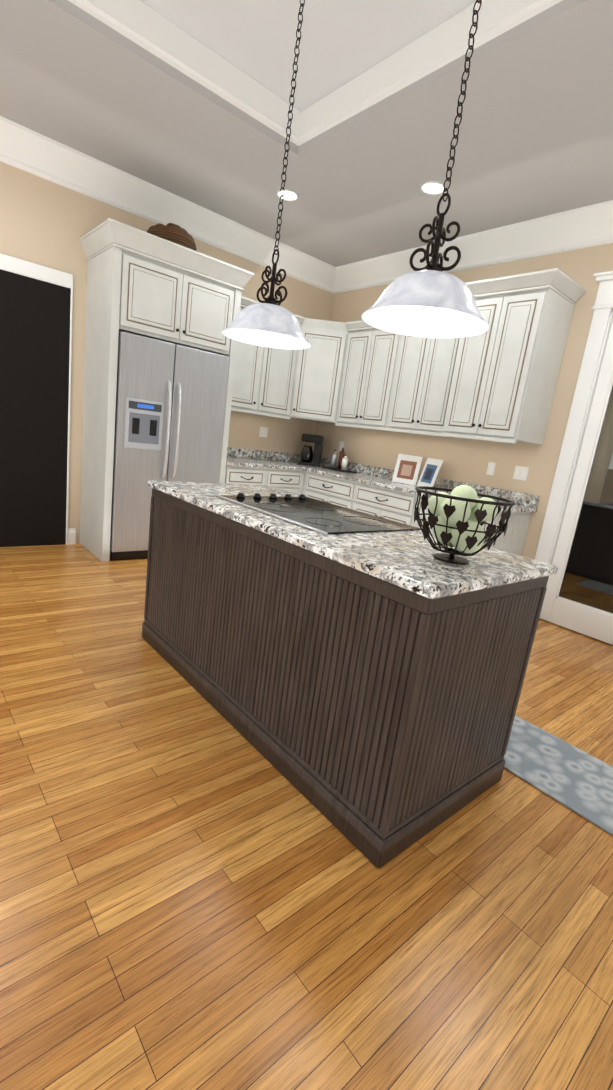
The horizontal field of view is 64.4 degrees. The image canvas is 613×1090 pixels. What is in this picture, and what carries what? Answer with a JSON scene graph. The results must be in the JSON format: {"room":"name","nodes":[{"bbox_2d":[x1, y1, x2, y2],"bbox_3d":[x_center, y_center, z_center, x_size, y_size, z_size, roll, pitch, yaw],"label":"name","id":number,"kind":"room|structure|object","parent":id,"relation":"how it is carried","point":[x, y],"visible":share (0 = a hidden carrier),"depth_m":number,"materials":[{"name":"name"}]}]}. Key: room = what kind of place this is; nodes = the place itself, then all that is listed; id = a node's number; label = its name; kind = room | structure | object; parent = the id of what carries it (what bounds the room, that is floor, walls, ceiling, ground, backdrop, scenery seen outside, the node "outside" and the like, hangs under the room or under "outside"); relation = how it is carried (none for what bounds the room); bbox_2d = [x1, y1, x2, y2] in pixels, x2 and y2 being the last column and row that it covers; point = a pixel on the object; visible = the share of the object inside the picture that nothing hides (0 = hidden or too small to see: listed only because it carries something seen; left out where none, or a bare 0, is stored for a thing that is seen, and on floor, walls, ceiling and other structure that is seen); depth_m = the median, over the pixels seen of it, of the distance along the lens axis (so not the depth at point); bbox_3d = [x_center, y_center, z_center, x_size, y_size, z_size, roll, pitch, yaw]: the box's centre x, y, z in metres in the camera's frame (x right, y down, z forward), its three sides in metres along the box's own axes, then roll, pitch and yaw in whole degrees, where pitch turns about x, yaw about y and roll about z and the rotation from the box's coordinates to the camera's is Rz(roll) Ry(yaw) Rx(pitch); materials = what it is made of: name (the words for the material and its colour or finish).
{"room":"kitchen","nodes":[
{"label":"kitchen","id":0,"kind":"room"},
{"bbox_2d":[0,161,332,543],"bbox_3d":[-2.326,-1.668,4.009,6.750,3.425,0.150,-4,17,-41],"label":"wall","id":1,"kind":"structure","parent":0,"point":[46,223],"depth_m":4.15,"materials":[{"name":"beige paint"}]},
{"bbox_2d":[0,253,72,546],"bbox_3d":[-2.848,-1.076,3.634,2.015,2.310,0.021,-4,17,-41],"label":"door","id":2,"kind":"structure","parent":1,"relation":"attached to","point":[36,303],"depth_m":4.09,"materials":[{"name":"black wood"}]},
{"bbox_2d":[68,528,75,543],"bbox_3d":[0.222,0.379,3.932,2.882,0.150,4.244,-4,17,-41],"label":"baseboard","id":3,"kind":"structure","parent":1,"relation":"attached to","point":[71,535],"depth_m":4.55,"materials":[{"name":"white wood"}]},
{"bbox_2d":[91,226,238,357],"bbox_3d":[-1.234,-2.122,4.264,1.004,0.690,0.647,-4,17,-41],"label":"upper cabinet","id":4,"kind":"object","parent":1,"relation":"attached to","point":[143,283],"depth_m":3.93,"materials":[{"name":"paint"}]},
{"bbox_2d":[147,223,196,250],"bbox_3d":[-1.154,-2.598,4.152,0.424,0.259,0.431,-4,17,-41],"label":"basket","id":5,"kind":"object","parent":4,"relation":"on","point":[175,233],"visible":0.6,"depth_m":3.99,"materials":[{"name":"brown wicker"}]},
{"bbox_2d":[0,116,335,291],"bbox_3d":[-2.177,-2.903,3.492,6.420,0.218,0.175,-4,17,-41],"label":"crown molding","id":6,"kind":"structure","parent":1,"relation":"attached to","point":[26,149],"depth_m":4.16,"materials":[{"name":"white wood"}]},
{"bbox_2d":[259,427,267,437],"bbox_3d":[-0.498,-1.306,5.633,0.120,0.116,0.008,-4,17,-41],"label":"electrical outlet","id":7,"kind":"object","parent":1,"relation":"attached to","point":[263,431],"visible":1,"depth_m":5.63,"materials":[{"name":"white plastic"}]},
{"bbox_2d":[231,296,304,418],"bbox_3d":[-0.556,-1.919,5.102,0.918,1.055,0.399,-4,17,-41],"label":"upper cabinet","id":8,"kind":"object","parent":1,"relation":"attached to","point":[263,380],"visible":0.58,"depth_m":5.06,"materials":[{"name":"paint"}]},
{"bbox_2d":[0,543,612,1089],"bbox_3d":[1.105,0.919,2.587,10.150,0.080,7.900,-4,17,-41],"label":"floor","id":9,"kind":"structure","parent":0,"point":[198,891],"depth_m":1.38,"materials":[{"name":"brown wood"}]},
{"bbox_2d":[110,331,229,559],"bbox_3d":[-1.363,-0.856,4.506,0.980,1.858,0.706,-4,17,-41],"label":"fridge","id":10,"kind":"object","parent":9,"relation":"on","point":[170,409],"visible":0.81,"depth_m":4.18,"materials":[{"name":"grey metal"}]},
{"bbox_2d":[224,465,304,494],"bbox_3d":[-0.637,-0.439,5.354,1.028,0.889,0.667,-4,17,-41],"label":"base cabinet","id":11,"kind":"object","parent":9,"relation":"on","point":[292,481],"visible":0.31,"depth_m":5.08,"materials":[{"name":"paint"}]},
{"bbox_2d":[226,447,304,470],"bbox_3d":[-0.593,-0.939,5.238,0.990,0.140,0.642,-4,17,-41],"label":"countertop","id":12,"kind":"structure","parent":11,"relation":"on","point":[235,456],"depth_m":5.48,"materials":[{"name":"grey stone"}]},
{"bbox_2d":[302,471,353,508],"bbox_3d":[0.423,-0.303,5.372,0.638,0.888,0.750,-4,17,-41],"label":"base cabinet","id":13,"kind":"object","parent":9,"relation":"on","point":[333,490],"depth_m":5.09,"materials":[{"name":"paint"}]},
{"bbox_2d":[282,452,539,512],"bbox_3d":[0.763,-0.692,4.937,0.649,0.140,2.937,-4,17,-41],"label":"countertop","id":14,"kind":"structure","parent":13,"relation":"on","point":[383,477],"depth_m":4.68,"materials":[{"name":"grey stone"}]},
{"bbox_2d":[298,433,323,466],"bbox_3d":[0.052,-1.127,5.774,0.319,0.360,0.319,-4,17,-41],"label":"coffee maker","id":15,"kind":"object","parent":14,"relation":"on","point":[308,455],"visible":1,"depth_m":5.69,"materials":[{"name":"black plastic"}]},
{"bbox_2d":[322,448,356,472],"bbox_3d":[0.392,-0.982,5.559,0.220,0.262,0.380,-4,17,-41],"label":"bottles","id":16,"kind":"object","parent":14,"relation":"on","point":[342,463],"visible":1,"depth_m":5.55,"materials":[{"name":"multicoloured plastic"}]},
{"bbox_2d":[392,454,442,486],"bbox_3d":[1.093,-0.720,4.766,0.159,0.283,0.534,-4,17,-41],"label":"picture frames","id":17,"kind":"object","parent":14,"relation":"on","point":[407,469],"visible":0.94,"depth_m":4.82,"materials":[{"name":"white wood"}]},
{"bbox_2d":[142,488,548,867],"bbox_3d":[-0.027,0.327,2.332,0.766,0.889,1.861,-4,17,-41],"label":"kitchen island","id":18,"kind":"object","parent":9,"relation":"on","point":[370,717],"visible":0.81,"depth_m":1.71,"materials":[{"name":"brown wood"}]},
{"bbox_2d":[148,480,557,598],"bbox_3d":[0.032,-0.121,2.231,0.790,0.035,1.885,-4,17,-41],"label":"island countertop","id":19,"kind":"structure","parent":18,"relation":"on","point":[406,560],"depth_m":1.71,"materials":[{"name":"grey stone"}]},
{"bbox_2d":[215,492,420,533],"bbox_3d":[0.038,-0.168,2.286,0.604,0.030,0.804,-4,17,-41],"label":"cooktop","id":20,"kind":"object","parent":19,"relation":"in","point":[316,515],"visible":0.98,"depth_m":2.21,"materials":[{"name":"black glass"}]},
{"bbox_2d":[414,485,514,564],"bbox_3d":[0.509,-0.074,1.632,0.319,0.256,0.321,-4,17,-41],"label":"wire bowl","id":21,"kind":"object","parent":19,"relation":"on","point":[464,513],"visible":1,"depth_m":1.57,"materials":[{"name":"black metal"}]},
{"bbox_2d":[350,481,416,524],"bbox_3d":[0.903,-0.116,4.827,0.638,0.888,0.750,-4,17,-41],"label":"base cabinet","id":22,"kind":"object","parent":9,"relation":"on","point":[393,505],"depth_m":4.54,"materials":[{"name":"paint"}]},
{"bbox_2d":[410,496,531,555],"bbox_3d":[1.381,0.071,4.283,0.638,0.888,0.746,-4,17,-41],"label":"base cabinet","id":23,"kind":"object","parent":9,"relation":"on","point":[513,542],"depth_m":4.02,"materials":[{"name":"paint"}]},
{"bbox_2d":[504,715,612,835],"bbox_3d":[0.793,0.852,2.495,0.465,0.010,1.800,-4,17,-41],"label":"rug","id":24,"kind":"object","parent":9,"relation":"on","point":[573,778],"depth_m":2.10,"materials":[{"name":"grey fabric"}]},
{"bbox_2d":[0,0,612,266],"bbox_3d":[0.284,-2.113,0.824,6.600,0.050,7.600,-4,17,-41],"label":"ceiling","id":25,"kind":"structure","parent":0,"point":[535,137],"depth_m":3.13,"materials":[{"name":"grey paint"}]},
{"bbox_2d":[277,189,297,200],"bbox_3d":[-0.154,-2.853,3.968,0.180,0.014,0.180,-4,17,-41],"label":"recessed light","id":26,"kind":"object","parent":25,"relation":"in","point":[290,195],"visible":0.88,"depth_m":3.97,"materials":[{"name":"white"}]},
{"bbox_2d":[421,181,443,194],"bbox_3d":[0.928,-2.620,3.571,0.180,0.014,0.180,-4,17,-41],"label":"recessed light","id":27,"kind":"object","parent":25,"relation":"in","point":[432,187],"visible":0.94,"depth_m":3.57,"materials":[{"name":"white"}]},
{"bbox_2d":[68,0,562,145],"bbox_3d":[0.044,-2.244,0.657,3.470,0.215,4.370,-4,17,-41],"label":"ceiling","id":28,"kind":"structure","parent":0,"point":[355,57],"depth_m":2.66,"materials":[{"name":"white paint"}]},
{"bbox_2d":[222,0,310,349],"bbox_3d":[-0.084,-1.806,2.174,0.434,1.680,0.434,-4,17,-41],"label":"pendant lamp","id":29,"kind":"object","parent":28,"relation":"hanging from","point":[269,322],"visible":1,"depth_m":2.25,"materials":[{"name":"white glass"}]},
{"bbox_2d":[361,0,488,337],"bbox_3d":[0.511,-1.575,1.498,0.434,1.676,0.434,-4,17,-41],"label":"pendant lamp","id":30,"kind":"object","parent":28,"relation":"hanging from","point":[431,299],"visible":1,"depth_m":1.60,"materials":[{"name":"white glass"}]},
{"bbox_2d":[313,243,612,558],"bbox_3d":[1.220,-1.417,4.970,0.150,3.425,3.120,-4,17,-41],"label":"wall","id":31,"kind":"structure","parent":0,"point":[465,460],"depth_m":4.26,"materials":[{"name":"beige paint"}]},
{"bbox_2d":[289,318,348,426],"bbox_3d":[0.155,-1.936,5.517,0.698,1.025,0.698,-4,17,-41],"label":"upper cabinet","id":32,"kind":"object","parent":31,"relation":"attached to","point":[317,375],"depth_m":5.27,"materials":[{"name":"paint"}]},
{"bbox_2d":[339,442,343,450],"bbox_3d":[0.413,-1.172,5.802,0.008,0.116,0.072,-4,17,-41],"label":"electrical outlet","id":33,"kind":"object","parent":31,"relation":"attached to","point":[341,444],"visible":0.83,"depth_m":5.80,"materials":[{"name":"white plastic"}]},
{"bbox_2d":[333,320,400,430],"bbox_3d":[0.742,-1.755,5.108,0.357,1.005,0.735,-4,17,-41],"label":"upper cabinet","id":34,"kind":"object","parent":31,"relation":"attached to","point":[370,351],"depth_m":4.99,"materials":[{"name":"paint"}]},
{"bbox_2d":[385,334,464,437],"bbox_3d":[1.213,-1.572,4.574,0.357,1.005,0.736,-4,17,-41],"label":"upper cabinet","id":35,"kind":"object","parent":31,"relation":"attached to","point":[421,370],"depth_m":4.51,"materials":[{"name":"paint"}]},
{"bbox_2d":[328,200,612,293],"bbox_3d":[2.700,-2.135,2.945,0.177,0.218,7.600,-4,17,-41],"label":"crown molding","id":36,"kind":"structure","parent":31,"relation":"attached to","point":[591,225],"depth_m":4.11,"materials":[{"name":"white wood"}]},
{"bbox_2d":[486,462,495,475],"bbox_3d":[1.662,-0.686,4.385,0.008,0.116,0.072,-4,17,-41],"label":"electrical outlet","id":37,"kind":"object","parent":31,"relation":"attached to","point":[491,468],"visible":1,"depth_m":4.38,"materials":[{"name":"white plastic"}]},
{"bbox_2d":[437,272,580,444],"bbox_3d":[1.633,-1.464,4.002,0.477,1.154,0.680,-4,17,-41],"label":"upper cabinet","id":38,"kind":"object","parent":31,"relation":"attached to","point":[496,381],"depth_m":3.79,"materials":[{"name":"paint"}]},
{"bbox_2d":[513,466,528,480],"bbox_3d":[1.841,-0.616,4.181,0.008,0.116,0.120,-4,17,-41],"label":"light switch","id":39,"kind":"object","parent":31,"relation":"attached to","point":[520,472],"visible":1,"depth_m":4.18,"materials":[{"name":"white plastic"}]},
{"bbox_2d":[534,271,612,618],"bbox_3d":[2.426,-0.576,3.578,0.215,2.715,1.165,-4,17,-41],"label":"door frame","id":40,"kind":"structure","parent":31,"relation":"attached to","point":[597,339],"depth_m":3.81,"materials":[{"name":"white wood"}]},
{"bbox_2d":[539,320,612,644],"bbox_3d":[2.394,-0.446,3.595,0.104,2.424,0.819,-4,17,-41],"label":"entry door","id":41,"kind":"structure","parent":31,"relation":"in","point":[583,618],"depth_m":3.85,"materials":[{"name":"white wood"}]},
{"bbox_2d":[559,386,612,613],"bbox_3d":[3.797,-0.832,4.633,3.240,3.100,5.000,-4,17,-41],"label":"door glass","id":42,"kind":"structure","parent":0,"point":[597,563],"depth_m":5.04,"materials":[{"name":"glass"}]}
]}

